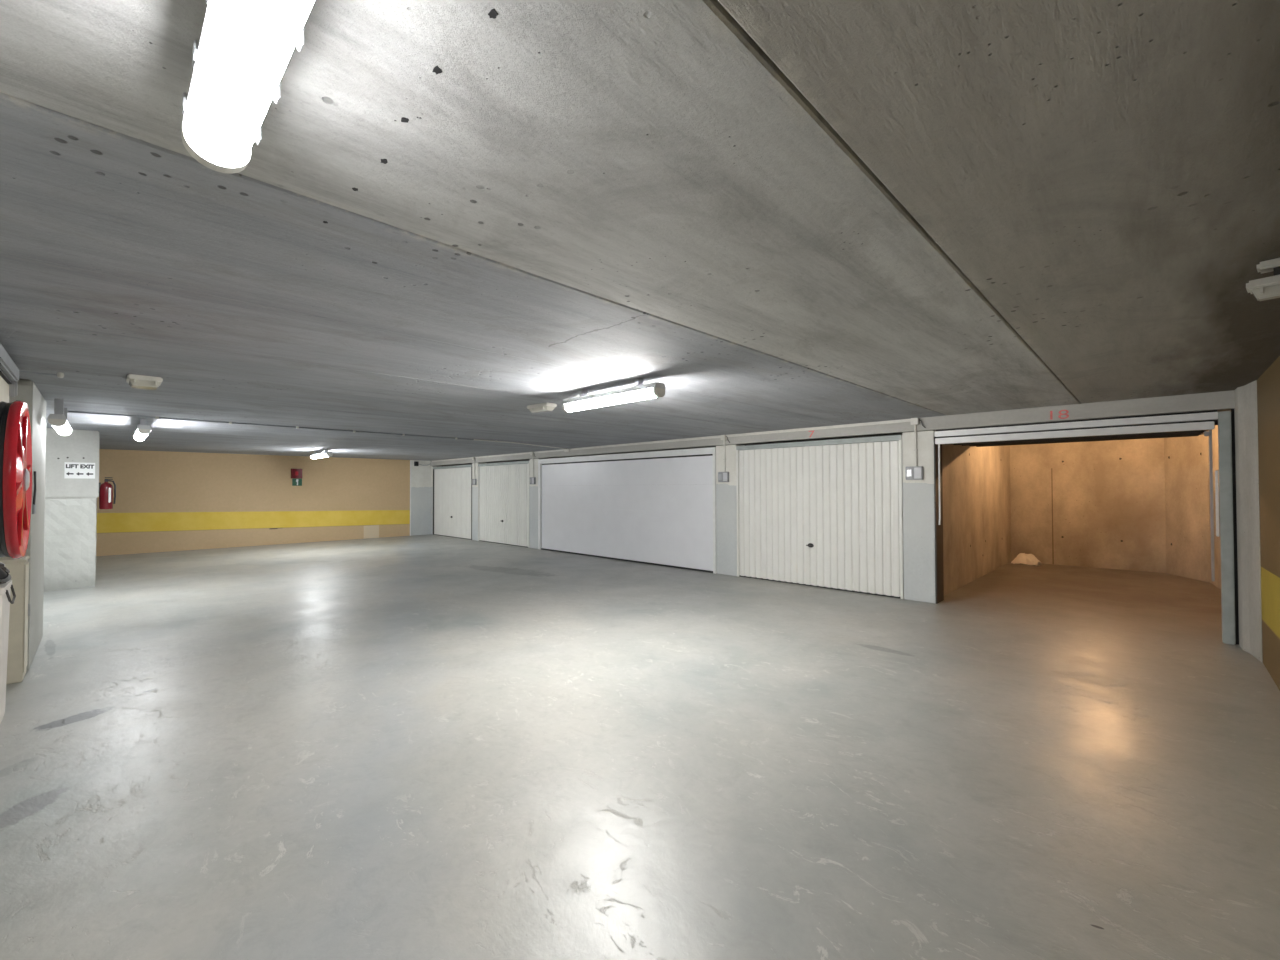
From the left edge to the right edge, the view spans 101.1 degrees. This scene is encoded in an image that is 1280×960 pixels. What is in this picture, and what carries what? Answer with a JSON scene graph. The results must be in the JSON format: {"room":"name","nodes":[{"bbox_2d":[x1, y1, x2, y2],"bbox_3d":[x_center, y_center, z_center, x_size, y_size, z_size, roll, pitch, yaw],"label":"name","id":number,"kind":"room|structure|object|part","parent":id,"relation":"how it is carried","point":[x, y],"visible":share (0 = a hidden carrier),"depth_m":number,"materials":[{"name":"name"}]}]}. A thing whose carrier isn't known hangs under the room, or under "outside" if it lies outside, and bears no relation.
{"room":"underground parking garage","nodes":[
{"label":"underground parking garage","id":0,"kind":"room"},
{"bbox_2d":[5,379,45,670],"bbox_3d":[-6.365,0.358,3.716,1.440,2.332,2.795,-1,-1,44],"label":"wall","id":1,"kind":"structure","parent":0,"point":[27,391],"depth_m":4.57,"materials":[{"name":"white paint"}]},
{"bbox_2d":[32,471,35,513],"bbox_3d":[-5.002,0.104,4.353,0.160,0.350,0.020,-1,-1,44],"label":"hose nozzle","id":2,"kind":"object","parent":1,"relation":"attached to","point":[34,493],"visible":1,"depth_m":4.31,"materials":[{"name":"metal"}]},
{"bbox_3d":[-5.004,0.240,4.349,0.160,0.080,0.012,-1,-1,44],"label":"plate","id":3,"kind":"part","parent":2,"relation":"part of","materials":[{"name":"silver metal"}]},
{"bbox_2d":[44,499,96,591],"bbox_3d":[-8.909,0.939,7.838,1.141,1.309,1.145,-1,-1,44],"label":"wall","id":4,"kind":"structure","parent":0,"point":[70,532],"depth_m":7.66,"materials":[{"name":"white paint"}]},
{"bbox_2d":[45,428,99,499],"bbox_3d":[-8.908,-0.223,7.868,1.070,1.032,1.148,-1,-1,44],"label":"wall column","id":5,"kind":"structure","parent":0,"point":[79,444],"depth_m":7.69,"materials":[{"name":"paint"}]},
{"bbox_2d":[64,462,94,478],"bbox_3d":[-8.257,-0.140,7.762,0.006,0.236,0.310,-1,-1,44],"label":"exit sign","id":6,"kind":"object","parent":5,"relation":"attached to","point":[78,470],"visible":1,"depth_m":7.76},
{"bbox_2d":[99,477,115,508],"bbox_3d":[-8.430,0.207,8.314,0.172,0.503,0.164,0,-1,9],"label":"fire extinguisher","id":7,"kind":"object","parent":5,"relation":"attached to","point":[105,489],"visible":0.98,"depth_m":8.28,"materials":[{"name":"metal"}]},
{"bbox_2d":[96,449,430,555],"bbox_3d":[-10.307,0.512,13.170,0.300,2.332,10.770,-1,-1,44],"label":"wall","id":8,"kind":"structure","parent":0,"point":[166,501],"depth_m":13.36,"materials":[{"name":"beige paint"}]},
{"bbox_2d":[291,469,302,478],"bbox_3d":[-9.179,-0.171,14.082,0.050,0.260,0.270,-1,-1,44],"label":"wall sign","id":9,"kind":"object","parent":8,"relation":"attached to","point":[295,473],"visible":1,"depth_m":14.08,"materials":[{"name":"plastic"}]},
{"bbox_2d":[292,479,301,485],"bbox_3d":[-9.177,0.059,14.092,0.033,0.190,0.220,-1,-1,44],"label":"exit sign","id":10,"kind":"object","parent":8,"relation":"attached to","point":[295,482],"visible":1,"depth_m":14.08,"materials":[{"name":"green plastic"}]},
{"bbox_2d":[410,460,410,535],"bbox_3d":[-7.185,0.552,16.341,0.315,2.332,0.030,-1,-1,44],"label":"trim","id":11,"kind":"structure","parent":8,"relation":"attached to","point":[410,460],"depth_m":16.23,"materials":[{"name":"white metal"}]},
{"bbox_2d":[431,466,440,534],"bbox_3d":[-6.480,0.641,16.735,0.155,2.162,0.280,-1,-1,44],"label":"wall pillar","id":12,"kind":"structure","parent":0,"point":[431,466],"depth_m":16.63,"materials":[{"name":"paint"}]},
{"bbox_2d":[472,463,485,540],"bbox_3d":[-4.512,0.606,14.803,0.330,2.162,0.280,-1,-1,44],"label":"wall pillar","id":13,"kind":"structure","parent":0,"point":[474,487],"depth_m":14.69,"materials":[{"name":"paint"}]},
{"bbox_2d":[472,479,476,484],"bbox_3d":[-4.635,0.056,14.695,0.200,0.170,0.056,-1,-1,44],"label":"switch box","id":14,"kind":"object","parent":13,"relation":"attached to","point":[474,481],"visible":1,"depth_m":14.65,"materials":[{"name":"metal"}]},
{"bbox_2d":[529,458,539,548],"bbox_3d":[-2.458,0.570,12.788,0.395,2.162,0.280,-1,-1,44],"label":"wall pillar","id":15,"kind":"structure","parent":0,"point":[533,488],"depth_m":12.69,"materials":[{"name":"paint"}]},
{"bbox_2d":[530,477,535,483],"bbox_3d":[-2.594,0.020,12.693,0.200,0.170,0.056,-1,-1,44],"label":"switch box","id":16,"kind":"object","parent":15,"relation":"attached to","point":[532,479],"visible":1,"depth_m":12.64,"materials":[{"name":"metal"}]},
{"bbox_2d":[0,0,1279,460],"bbox_3d":[-2.211,-0.862,9.186,18.400,0.250,16.400,-1,-1,44],"label":"ceiling","id":17,"kind":"structure","parent":0,"point":[774,215],"depth_m":1.71,"materials":[{"name":"concrete"}]},
{"bbox_2d":[19,370,63,377],"bbox_3d":[-4.506,-0.791,3.847,0.040,0.040,0.404,-1,-1,44],"label":"stub","id":18,"kind":"object","parent":17,"relation":"attached to","point":[59,374],"visible":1,"depth_m":3.93,"materials":[{"name":"white plastic"}]},
{"bbox_3d":[-4.516,-0.792,3.836,0.012,0.012,0.375,-1,-1,44],"label":"rod","id":19,"kind":"part","parent":18,"relation":"part of","materials":[{"name":"grey metal"}]},
{"bbox_2d":[48,398,72,435],"bbox_3d":[-5.929,-0.640,5.392,1.300,0.288,0.128,-1,-1,44],"label":"tube light","id":20,"kind":"object","parent":17,"relation":"attached to","point":[58,420],"visible":1,"depth_m":5.10,"materials":[{"name":"plastic"}]},
{"bbox_2d":[52,421,70,434],"bbox_3d":[-5.929,-0.533,5.391,1.240,0.063,0.108,-1,-1,44],"label":"diffuser","id":21,"kind":"object","parent":20,"relation":"attached to","point":[61,427],"depth_m":5.24,"materials":[{"name":"white plastic"}]},
{"bbox_2d":[133,419,150,440],"bbox_3d":[-6.505,-0.654,6.876,1.300,0.213,0.128,-1,-1,44],"label":"tube light","id":22,"kind":"object","parent":17,"relation":"attached to","point":[143,429],"visible":1,"depth_m":6.58,"materials":[{"name":"plastic"}]},
{"bbox_2d":[134,431,147,440],"bbox_3d":[-6.505,-0.584,6.875,1.240,0.063,0.108,-1,-1,44],"label":"diffuser","id":23,"kind":"object","parent":22,"relation":"attached to","point":[139,435],"depth_m":6.76,"materials":[{"name":"white plastic"}]},
{"bbox_2d":[126,374,162,389],"bbox_3d":[-3.938,-0.770,4.183,0.300,0.075,0.200,-1,-1,44],"label":"emergency light","id":24,"kind":"object","parent":17,"relation":"attached to","point":[135,381],"visible":1,"depth_m":4.11,"materials":[{"name":"white plastic"}]},
{"bbox_2d":[181,0,314,173],"bbox_3d":[-0.684,-0.777,0.916,0.720,0.178,0.128,-1,-1,44],"label":"tube light","id":25,"kind":"object","parent":17,"relation":"attached to","point":[244,49],"visible":1,"depth_m":0.92,"materials":[{"name":"plastic"}]},
{"bbox_2d":[68,411,566,448],"bbox_3d":[-3.820,-0.727,8.616,0.499,0.028,7.523,-1,-1,39],"label":"conduit","id":26,"kind":"object","parent":17,"relation":"attached to","point":[296,427],"visible":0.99,"depth_m":7.39,"materials":[{"name":"white plastic"}]},
{"bbox_2d":[310,449,332,458],"bbox_3d":[-7.279,-0.591,12.013,1.300,0.178,0.128,-1,-1,44],"label":"tube light","id":27,"kind":"object","parent":17,"relation":"attached to","point":[325,453],"visible":0.99,"depth_m":11.81,"materials":[{"name":"plastic"}]},
{"bbox_2d":[311,454,327,458],"bbox_3d":[-7.279,-0.538,12.012,1.240,0.063,0.108,-1,-1,44],"label":"diffuser","id":28,"kind":"object","parent":27,"relation":"attached to","point":[313,456],"depth_m":12.01,"materials":[{"name":"white plastic"}]},
{"bbox_2d":[401,117,408,122],"bbox_3d":[-0.562,-0.863,1.260,0.016,0.005,0.019,0,-1,-31],"label":"plug hole","id":29,"kind":"object","parent":17,"relation":"attached to","point":[403,119],"visible":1,"depth_m":1.26,"materials":[{"name":"rubber"}]},
{"bbox_2d":[432,66,441,74],"bbox_3d":[-0.429,-0.866,1.110,0.022,0.005,0.016,-1,-1,27],"label":"plug hole","id":30,"kind":"object","parent":17,"relation":"attached to","point":[437,70],"visible":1,"depth_m":1.11,"materials":[{"name":"rubber"}]},
{"bbox_2d":[488,9,497,18],"bbox_3d":[-0.273,-0.868,0.979,0.023,0.005,0.015,-1,-1,44],"label":"plug hole","id":31,"kind":"object","parent":17,"relation":"attached to","point":[492,14],"visible":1,"depth_m":0.98,"materials":[{"name":"rubber"}]},
{"bbox_2d":[527,402,556,412],"bbox_3d":[-1.037,-0.757,5.553,0.340,0.075,0.140,-1,-1,40],"label":"emergency light","id":32,"kind":"object","parent":17,"relation":"attached to","point":[542,407],"visible":1,"depth_m":5.48,"materials":[{"name":"white plastic"}]},
{"bbox_2d":[563,378,665,412],"bbox_3d":[-0.257,-0.724,4.492,1.170,0.178,0.128,-1,-1,44],"label":"tube light","id":33,"kind":"object","parent":17,"relation":"attached to","point":[640,391],"visible":1,"depth_m":4.37,"materials":[{"name":"plastic"}]},
{"bbox_2d":[565,388,655,411],"bbox_3d":[-0.256,-0.672,4.492,1.110,0.063,0.108,-1,-1,44],"label":"diffuser","id":34,"kind":"object","parent":33,"relation":"attached to","point":[635,394],"depth_m":4.42,"materials":[{"name":"white plastic"}]},
{"bbox_2d":[1246,258,1279,300],"bbox_3d":[2.502,-0.786,2.038,0.100,0.143,0.200,1,-1,-38],"label":"emergency light","id":35,"kind":"object","parent":17,"relation":"attached to","point":[1267,288],"visible":1,"depth_m":2.06,"materials":[{"name":"white plastic"}]},
{"bbox_3d":[2.502,-0.843,2.039,0.080,0.031,0.144,1,-1,-38],"label":"mounting plate","id":36,"kind":"part","parent":35,"relation":"part of","materials":[{"name":"white plastic"}]},
{"bbox_2d":[0,534,1279,959],"bbox_3d":[-2.204,1.695,9.147,18.400,0.200,16.400,-1,-1,44],"label":"floor","id":37,"kind":"structure","parent":0,"point":[415,747],"depth_m":2.77,"materials":[{"name":"concrete"}]},
{"bbox_2d":[0,580,15,723],"bbox_3d":[-3.995,1.077,3.220,0.420,0.865,0.212,-1,-1,44],"label":"waste bin","id":38,"kind":"object","parent":37,"relation":"on","point":[5,600],"visible":0.98,"depth_m":3.24,"materials":[{"name":"white plastic"}]},
{"bbox_2d":[0,562,9,583],"bbox_3d":[-3.983,0.565,3.208,0.382,0.152,0.182,-1,-1,44],"label":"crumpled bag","id":39,"kind":"object","parent":38,"relation":"on","point":[2,565],"visible":0.47,"depth_m":3.24,"materials":[{"name":"grey plastic"}]},
{"bbox_3d":[-3.928,0.720,3.287,0.261,0.104,0.030,-1,-1,44],"label":"wire handle","id":40,"kind":"part","parent":38,"relation":"part of","materials":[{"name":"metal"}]},
{"bbox_2d":[0,556,29,683],"bbox_3d":[-4.829,1.062,4.013,0.300,0.925,0.223,-1,-1,44],"label":"storage cabinet","id":41,"kind":"object","parent":37,"relation":"on","point":[17,659],"visible":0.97,"depth_m":3.96,"materials":[{"name":"metal"}]},
{"bbox_3d":[-4.762,1.055,4.081,0.260,0.820,0.008,-1,-1,44],"label":"door","id":42,"kind":"part","parent":41,"relation":"part of","materials":[{"name":"beige metal"}]},
{"bbox_2d":[1011,553,1041,565],"bbox_3d":[7.250,1.475,9.877,0.463,0.203,0.344,-1,-1,44],"label":"sheet","id":43,"kind":"object","parent":37,"relation":"on","point":[1029,559],"visible":1,"depth_m":9.82,"materials":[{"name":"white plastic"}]},
{"bbox_2d":[449,434,901,485],"bbox_3d":[-1.425,0.472,12.105,14.400,2.332,0.150,-1,-1,44],"label":"wall","id":44,"kind":"structure","parent":0,"point":[896,434],"depth_m":8.32,"materials":[{"name":"concrete"}]},
{"bbox_2d":[716,444,744,575],"bbox_3d":[1.531,0.500,8.874,0.405,2.162,0.280,-1,-1,44],"label":"wall pillar","id":45,"kind":"structure","parent":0,"point":[726,504],"depth_m":8.76,"materials":[{"name":"paint"}]},
{"bbox_2d":[718,472,728,481],"bbox_3d":[1.393,-0.050,8.781,0.200,0.170,0.056,-1,-1,44],"label":"switch box","id":46,"kind":"object","parent":45,"relation":"attached to","point":[722,476],"visible":1,"depth_m":8.75,"materials":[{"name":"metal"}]},
{"bbox_2d":[723,473,726,480],"bbox_3d":[1.412,-0.051,8.734,0.085,0.140,0.008,-1,-1,44],"label":"socket","id":47,"kind":"object","parent":46,"relation":"attached to","point":[724,474],"depth_m":8.73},
{"bbox_2d":[723,440,725,471],"bbox_3d":[1.410,-0.403,8.777,0.040,0.535,0.043,-1,-1,44],"label":"conduit pipe","id":48,"kind":"object","parent":45,"relation":"attached to","point":[724,459],"visible":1,"depth_m":8.77,"materials":[{"name":"white plastic"}]},
{"bbox_2d":[430,390,1234,465],"bbox_3d":[-0.467,-0.634,10.838,17.030,0.164,0.295,-1,-1,44],"label":"lintel","id":49,"kind":"object","parent":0,"point":[1221,401],"visible":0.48,"depth_m":6.35,"materials":[{"name":"concrete"}]},
{"bbox_2d":[432,457,471,461],"bbox_3d":[-5.595,-0.607,15.643,2.630,0.038,0.030,-1,-1,44],"label":"cable trunking","id":50,"kind":"object","parent":49,"relation":"attached to","point":[468,457],"visible":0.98,"depth_m":15.55,"materials":[{"name":"white plastic"}]},
{"bbox_2d":[433,464,471,539],"bbox_3d":[-5.604,0.640,15.725,2.506,2.127,0.112,-1,-1,44],"label":"garage door","id":51,"kind":"structure","parent":49,"relation":"attached to","point":[452,485],"depth_m":15.67,"materials":[{"name":"metal"}]},
{"bbox_3d":[-5.601,-0.389,15.747,2.502,0.067,0.096,-1,-1,44],"label":"frame","id":52,"kind":"part","parent":51,"relation":"part of","materials":[{"name":"white metal"}]},
{"bbox_2d":[475,452,529,457],"bbox_3d":[-3.603,-0.641,13.689,2.770,0.038,0.030,-1,-1,44],"label":"cable trunking","id":53,"kind":"object","parent":49,"relation":"attached to","point":[525,452],"visible":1,"depth_m":13.56,"materials":[{"name":"white plastic"}]},
{"bbox_2d":[478,461,528,547],"bbox_3d":[-3.571,0.605,13.731,2.501,2.127,0.112,-1,-1,44],"label":"garage door","id":54,"kind":"structure","parent":49,"relation":"attached to","point":[503,487],"depth_m":13.66,"materials":[{"name":"beige metal"}]},
{"bbox_3d":[-3.568,-0.425,13.753,2.497,0.067,0.096,-1,-1,44],"label":"frame","id":55,"kind":"part","parent":54,"relation":"part of","materials":[{"name":"white metal"}]},
{"bbox_2d":[533,435,720,452],"bbox_3d":[-0.590,-0.695,10.732,5.495,0.038,0.030,-1,-1,44],"label":"cable trunking","id":56,"kind":"object","parent":49,"relation":"attached to","point":[719,436],"visible":1,"depth_m":10.17,"materials":[{"name":"white plastic"}]},
{"bbox_2d":[538,447,716,573],"bbox_3d":[-0.546,0.545,10.751,5.180,2.140,0.090,-1,-1,44],"label":"garage door","id":57,"kind":"structure","parent":49,"relation":"attached to","point":[639,507],"depth_m":10.31,"materials":[{"name":"white metal"}]},
{"bbox_3d":[-0.539,-0.470,10.751,5.045,0.110,0.078,-1,-1,44],"label":"frame","id":58,"kind":"part","parent":57,"relation":"part of","materials":[{"name":"white metal"}]},
{"bbox_3d":[-0.524,-0.141,10.760,5.041,0.492,0.038,-1,-1,44],"label":"door","id":59,"kind":"part","parent":57,"relation":"part of","materials":[{"name":"white paint"}]},
{"bbox_3d":[-0.523,0.352,10.752,5.041,0.492,0.038,-1,-1,44],"label":"door","id":60,"kind":"part","parent":57,"relation":"part of","materials":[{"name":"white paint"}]},
{"bbox_3d":[-0.521,0.845,10.745,5.041,0.492,0.038,-1,-1,44],"label":"door","id":61,"kind":"part","parent":57,"relation":"part of","materials":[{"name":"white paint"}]},
{"bbox_3d":[-0.520,1.338,10.738,5.041,0.492,0.038,-1,-1,44],"label":"door","id":62,"kind":"part","parent":57,"relation":"part of","materials":[{"name":"white paint"}]},
{"bbox_2d":[721,435,729,442],"bbox_3d":[1.421,-0.682,8.737,0.169,0.138,0.060,-1,-1,44],"label":"junction box","id":63,"kind":"object","parent":49,"relation":"attached to","point":[723,437],"visible":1,"depth_m":8.73,"materials":[{"name":"white plastic"}]},
{"bbox_2d":[726,419,909,436],"bbox_3d":[2.456,-0.748,7.743,2.860,0.038,0.030,-1,-1,44],"label":"cable trunking","id":64,"kind":"object","parent":49,"relation":"attached to","point":[901,420],"visible":1,"depth_m":7.54,"materials":[{"name":"white plastic"}]},
{"bbox_2d":[736,435,903,598],"bbox_3d":[2.519,0.495,7.756,2.556,2.132,0.112,-1,-1,44],"label":"garage door","id":65,"kind":"structure","parent":49,"relation":"attached to","point":[828,514],"depth_m":7.60,"materials":[{"name":"beige metal"}]},
{"bbox_3d":[2.522,-0.537,7.777,2.552,0.067,0.096,-1,-1,44],"label":"frame","id":66,"kind":"part","parent":65,"relation":"part of","materials":[{"name":"white metal"}]},
{"bbox_2d":[910,418,925,427],"bbox_3d":[3.527,-0.719,6.671,0.169,0.138,0.060,-1,-1,44],"label":"junction box","id":67,"kind":"object","parent":49,"relation":"attached to","point":[914,421],"visible":1,"depth_m":6.67,"materials":[{"name":"white plastic"}]},
{"bbox_2d":[1050,410,1068,419],"bbox_3d":[4.549,-0.709,5.709,0.161,0.098,0.001,-1,-1,44],"label":"painted number","id":68,"kind":"object","parent":49,"relation":"attached to","point":[1060,411],"visible":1,"depth_m":5.70,"materials":[{"name":"red paint"}]},
{"bbox_2d":[934,409,1238,644],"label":"door frame","id":69,"kind":"structure","parent":49,"relation":"attached to","point":[1187,424],"depth_m":5.24,"materials":[{"name":"metal"}]},
{"bbox_3d":[3.788,0.469,6.673,0.015,2.145,0.300,-1,-1,44],"label":"post","id":70,"kind":"part","parent":69,"relation":"part of","materials":[{"name":"metal"}]},
{"bbox_3d":[3.715,0.052,6.535,0.023,1.006,0.031,0,-1,-10],"label":"lift arm","id":71,"kind":"part","parent":69,"relation":"part of","materials":[{"name":"white metal"}]},
{"bbox_3d":[4.552,-0.586,5.760,2.390,0.067,0.072,-1,-1,44],"label":"frame","id":72,"kind":"part","parent":69,"relation":"part of","materials":[{"name":"white metal"}]},
{"bbox_3d":[5.439,0.236,5.007,0.020,1.450,0.030,-1,-1,44],"label":"lift arm","id":73,"kind":"part","parent":69,"relation":"part of","materials":[{"name":"metal"}]},
{"bbox_3d":[5.440,0.437,4.883,0.080,2.145,0.082,-1,-1,44],"label":"post","id":74,"kind":"part","parent":69,"relation":"part of","materials":[{"name":"grey metal"}]},
{"bbox_2d":[902,430,935,602],"bbox_3d":[3.642,0.463,6.803,0.370,2.162,0.280,-1,-1,44],"label":"wall pillar","id":75,"kind":"structure","parent":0,"point":[918,495],"depth_m":6.69,"materials":[{"name":"paint"}]},
{"bbox_2d":[905,466,922,479],"bbox_3d":[3.498,-0.087,6.715,0.200,0.170,0.056,-1,-1,44],"label":"switch box","id":76,"kind":"object","parent":75,"relation":"attached to","point":[914,472],"visible":1,"depth_m":6.69,"materials":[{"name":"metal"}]},
{"bbox_2d":[914,467,920,478],"bbox_3d":[3.518,-0.088,6.668,0.085,0.140,0.008,-1,-1,44],"label":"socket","id":77,"kind":"object","parent":76,"relation":"attached to","point":[917,470],"depth_m":6.67,"materials":[{"name":"white plastic"}]},
{"bbox_2d":[914,425,917,465],"bbox_3d":[3.516,-0.440,6.711,0.040,0.535,0.043,-1,-1,44],"label":"conduit pipe","id":78,"kind":"object","parent":75,"relation":"attached to","point":[915,426],"visible":1,"depth_m":6.71,"materials":[{"name":"white plastic"}]},
{"bbox_2d":[942,444,1010,595],"bbox_3d":[5.559,0.402,8.761,0.255,2.332,5.200,-1,-1,44],"label":"wall","id":79,"kind":"structure","parent":0,"point":[976,486],"depth_m":8.26,"materials":[{"name":"concrete"}]},
{"bbox_2d":[1010,434,1209,582],"bbox_3d":[8.223,0.402,9.230,3.400,2.332,1.300,-1,-1,44],"label":"wall","id":80,"kind":"structure","parent":0,"point":[1148,500],"depth_m":9.27,"materials":[{"name":"concrete"}]},
{"bbox_2d":[1207,411,1230,589],"bbox_3d":[7.199,0.360,6.256,0.395,2.332,4.380,-1,-1,44],"label":"wall","id":81,"kind":"structure","parent":0,"point":[1217,582],"depth_m":7.60,"materials":[{"name":"concrete"}]},
{"bbox_2d":[1234,380,1262,661],"bbox_3d":[5.435,0.337,4.484,0.430,2.332,0.620,-1,-1,44],"label":"wall pillar","id":82,"kind":"structure","parent":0,"point":[1245,410],"depth_m":4.56,"materials":[{"name":"concrete"}]},
{"bbox_2d":[1257,356,1279,689],"bbox_3d":[1.765,0.290,0.716,0.300,2.332,9.900,-1,-1,44],"label":"wall","id":83,"kind":"structure","parent":0,"point":[1268,383],"depth_m":3.94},
{"bbox_3d":[-2.415,0.310,1.267,7.630,2.332,0.330,-1,-1,44],"label":"wall","id":84,"kind":"structure","parent":0,"visible":0},
{"bbox_2d":[0,376,8,402],"bbox_3d":[-3.874,-0.564,3.058,1.600,0.218,0.168,-1,-1,44],"label":"wall panel","id":85,"kind":"object","parent":84,"relation":"attached to","point":[4,387],"visible":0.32,"depth_m":3.48,"materials":[{"name":"white paint"}]},
{"bbox_2d":[0,343,18,396],"bbox_3d":[-3.585,-0.698,2.799,2.420,0.200,0.200,-1,-1,44],"label":"duct","id":86,"kind":"object","parent":84,"relation":"attached to","point":[9,371],"depth_m":3.41,"materials":[{"name":"metal"}]},
{"bbox_2d":[0,400,31,581],"bbox_3d":[-2.882,0.058,2.231,0.704,0.826,0.382,-1,-1,44],"label":"hose reel","id":87,"kind":"object","parent":84,"relation":"attached to","point":[15,426],"visible":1,"depth_m":2.21,"materials":[{"name":"red metal"}]}
]}

